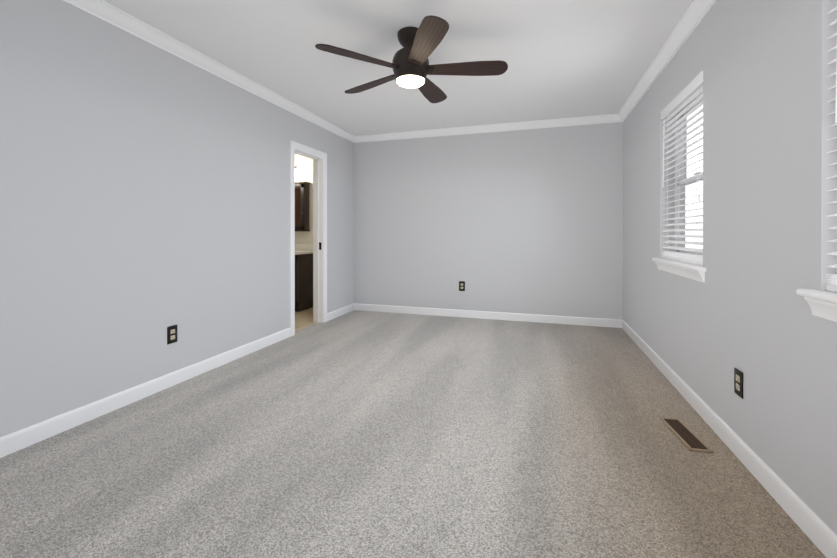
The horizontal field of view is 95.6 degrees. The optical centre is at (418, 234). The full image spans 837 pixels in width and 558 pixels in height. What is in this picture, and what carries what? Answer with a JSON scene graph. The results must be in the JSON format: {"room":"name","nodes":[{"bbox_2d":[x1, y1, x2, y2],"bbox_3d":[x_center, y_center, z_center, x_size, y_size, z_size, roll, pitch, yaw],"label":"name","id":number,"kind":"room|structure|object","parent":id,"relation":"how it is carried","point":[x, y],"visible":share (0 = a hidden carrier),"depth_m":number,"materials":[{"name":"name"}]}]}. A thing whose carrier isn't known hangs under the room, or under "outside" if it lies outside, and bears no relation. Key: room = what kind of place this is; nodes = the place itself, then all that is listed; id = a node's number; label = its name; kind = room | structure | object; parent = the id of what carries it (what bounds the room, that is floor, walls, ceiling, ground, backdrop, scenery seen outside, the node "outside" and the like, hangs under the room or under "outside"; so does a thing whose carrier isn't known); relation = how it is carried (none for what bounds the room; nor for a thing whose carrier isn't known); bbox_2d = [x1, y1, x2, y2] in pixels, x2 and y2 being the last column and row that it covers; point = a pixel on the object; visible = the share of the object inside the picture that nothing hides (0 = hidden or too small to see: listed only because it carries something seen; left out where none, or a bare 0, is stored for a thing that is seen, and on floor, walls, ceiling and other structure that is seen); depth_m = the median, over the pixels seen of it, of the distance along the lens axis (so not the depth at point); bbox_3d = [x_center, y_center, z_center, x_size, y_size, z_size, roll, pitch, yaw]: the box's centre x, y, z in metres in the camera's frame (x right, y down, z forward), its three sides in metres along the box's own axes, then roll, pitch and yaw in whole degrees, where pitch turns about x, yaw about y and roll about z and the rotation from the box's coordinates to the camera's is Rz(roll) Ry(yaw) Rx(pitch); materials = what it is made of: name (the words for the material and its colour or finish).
{"room":"empty bedroom","nodes":[
{"label":"empty bedroom","id":0,"kind":"room"},
{"bbox_2d":[0,0,353,436],"bbox_3d":[-1.760,-0.149,3.080,0.120,2.495,5.700,0,0,17],"label":"wall","id":1,"kind":"structure","parent":0,"point":[144,195],"depth_m":2.47,"materials":[{"name":"grey paint"}]},
{"bbox_2d":[0,328,290,457],"bbox_3d":[-1.963,1.053,2.213,0.014,0.097,3.915,0,0,17],"label":"baseboard","id":2,"kind":"structure","parent":1,"relation":"attached to","point":[13,442],"depth_m":2.41,"materials":[{"name":"white wood"}]},
{"bbox_2d":[167,325,176,344],"bbox_3d":[-1.792,0.728,2.766,0.008,0.128,0.079,0,0,17],"label":"electrical outlet","id":3,"kind":"object","parent":1,"relation":"attached to","point":[171,334],"visible":1,"depth_m":2.76,"materials":[{"name":"black plastic"}]},
{"bbox_2d":[63,0,354,142],"bbox_3d":[-1.712,-1.355,2.905,0.074,0.082,5.400,0,0,17],"label":"crown molding","id":4,"kind":"structure","parent":1,"relation":"attached to","point":[100,9],"depth_m":2.87,"materials":[{"name":"white wood"}]},
{"bbox_2d":[290,140,326,335],"bbox_3d":[-1.332,0.040,4.448,0.158,2.110,0.735,0,0,17],"label":"door frame","id":5,"kind":"structure","parent":1,"relation":"attached to","point":[294,145],"depth_m":4.71,"materials":[{"name":"white wood"}]},
{"bbox_2d":[327,303,355,320],"bbox_3d":[-1.050,1.044,5.125,0.014,0.097,0.720,0,0,17],"label":"baseboard","id":6,"kind":"structure","parent":1,"relation":"attached to","point":[336,313],"depth_m":5.13,"materials":[{"name":"white wood"}]},
{"bbox_2d":[295,154,312,243],"bbox_3d":[-1.336,-0.153,4.640,0.004,2.495,2.470,0,0,17],"label":"wall","id":7,"kind":"structure","parent":0,"point":[304,168],"depth_m":4.57,"materials":[{"name":"white paint"}]},
{"bbox_2d":[295,181,309,230],"bbox_3d":[-2.003,-0.427,5.899,0.650,0.755,0.157,0,0,17],"label":"upper cabinet","id":8,"kind":"object","parent":7,"relation":"attached to","point":[301,206],"visible":0.5,"depth_m":5.79,"materials":[{"name":"brown wood"}]},
{"bbox_2d":[295,307,316,330],"bbox_3d":[-2.260,1.118,4.918,2.030,0.050,2.300,0,0,17],"label":"floor","id":9,"kind":"structure","parent":0,"point":[303,318],"depth_m":4.89,"materials":[{"name":"beige tile"}]},
{"bbox_2d":[295,243,312,311],"bbox_3d":[-2.070,0.591,5.682,0.945,1.000,0.616,0,0,17],"label":"vanity cabinet","id":10,"kind":"object","parent":9,"relation":"on","point":[303,276],"visible":0.15,"depth_m":5.50,"materials":[{"name":"brown wood"}]},
{"bbox_2d":[104,0,692,135],"bbox_3d":[-1.017,-1.445,2.791,5.968,0.100,6.000,0,0,17],"label":"ceiling","id":11,"kind":"structure","parent":0,"point":[570,58],"depth_m":2.86,"materials":[{"name":"white paint"}]},
{"bbox_2d":[315,15,507,102],"bbox_3d":[-0.029,-1.213,2.671,1.271,0.363,1.242,0,0,17],"label":"ceiling fan","id":12,"kind":"object","parent":11,"relation":"attached to","point":[411,66],"visible":1,"depth_m":2.55,"materials":[{"name":"brown wood"}]},
{"bbox_2d":[0,310,825,557],"bbox_3d":[-0.107,1.126,2.393,3.588,0.050,5.470,0,0,17],"label":"floor carpet","id":13,"kind":"object","parent":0,"point":[361,434],"visible":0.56,"depth_m":1.83,"materials":[{"name":"grey carpet"}]},
{"bbox_2d":[660,417,712,452],"bbox_3d":[1.464,1.096,2.091,0.104,0.011,0.344,0,0,10],"label":"air vent register","id":14,"kind":"object","parent":13,"relation":"on","point":[685,435],"visible":1,"depth_m":2.06,"materials":[{"name":"beige metal"}]},
{"bbox_2d":[353,122,622,319],"bbox_3d":[0.855,-0.155,5.091,3.668,2.495,0.300,0,0,17],"label":"wall","id":15,"kind":"structure","parent":0,"point":[528,221],"depth_m":4.89,"materials":[{"name":"grey paint"}]},
{"bbox_2d":[459,281,464,290],"bbox_3d":[0.575,0.683,5.019,0.079,0.128,0.008,0,0,17],"label":"electrical outlet","id":16,"kind":"object","parent":15,"relation":"attached to","point":[461,285],"visible":1,"depth_m":5.02,"materials":[{"name":"black plastic"}]},
{"bbox_2d":[355,114,614,142],"bbox_3d":[0.723,-1.361,4.932,3.330,0.082,0.074,0,0,17],"label":"crown molding","id":17,"kind":"structure","parent":15,"relation":"attached to","point":[609,118],"depth_m":4.86,"materials":[{"name":"white wood"}]},
{"bbox_2d":[356,303,619,327],"bbox_3d":[0.713,1.045,4.974,3.470,0.097,0.014,0,0,17],"label":"baseboard","id":18,"kind":"structure","parent":15,"relation":"attached to","point":[586,321],"depth_m":4.88,"materials":[{"name":"white wood"}]},
{"bbox_2d":[623,0,836,534],"bbox_3d":[1.671,-0.145,1.848,0.170,2.495,5.700,0,0,17],"label":"wall","id":19,"kind":"structure","parent":0,"point":[767,69],"depth_m":1.75,"materials":[{"name":"grey paint"}]},
{"bbox_2d":[615,0,716,122],"bbox_3d":[1.555,-1.351,1.881,0.074,0.082,5.400,0,0,17],"label":"crown molding","id":20,"kind":"structure","parent":19,"relation":"attached to","point":[696,12],"depth_m":2.79,"materials":[{"name":"white wood"}]},
{"bbox_2d":[652,258,705,282],"bbox_3d":[1.879,0.241,2.696,0.150,0.092,0.940,0,0,17],"label":"window sill","id":21,"kind":"structure","parent":19,"relation":"attached to","point":[691,271],"depth_m":2.56,"materials":[{"name":"white wood"}]},
{"bbox_2d":[660,70,702,265],"bbox_3d":[1.927,-0.402,2.679,0.169,1.195,0.840,0,0,17],"label":"window blinds","id":22,"kind":"structure","parent":19,"relation":"in","point":[684,103],"depth_m":2.78,"materials":[{"name":"white plastic"}]},
{"bbox_2d":[620,319,836,557],"bbox_3d":[1.584,1.054,1.879,0.014,0.097,5.400,0,0,17],"label":"baseboard","id":23,"kind":"structure","parent":19,"relation":"attached to","point":[816,529],"depth_m":1.72,"materials":[{"name":"white wood"}]},
{"bbox_2d":[734,368,742,398],"bbox_3d":[1.589,0.737,1.886,0.008,0.128,0.079,0,0,17],"label":"electrical outlet","id":24,"kind":"object","parent":19,"relation":"attached to","point":[738,382],"visible":1,"depth_m":1.88,"materials":[{"name":"black plastic"}]},
{"bbox_2d":[796,288,836,321],"bbox_3d":[1.327,0.246,0.933,0.150,0.092,0.940,0,0,17],"label":"window sill","id":25,"kind":"structure","parent":19,"relation":"attached to","point":[822,304],"depth_m":1.30,"materials":[{"name":"white wood"}]},
{"bbox_2d":[826,0,836,291],"bbox_3d":[1.375,-0.397,0.916,0.169,1.195,0.840,0,0,17],"label":"window unit","id":26,"kind":"structure","parent":19,"relation":"in","point":[832,286],"depth_m":1.31,"materials":[{"name":"white plastic"}]}
]}

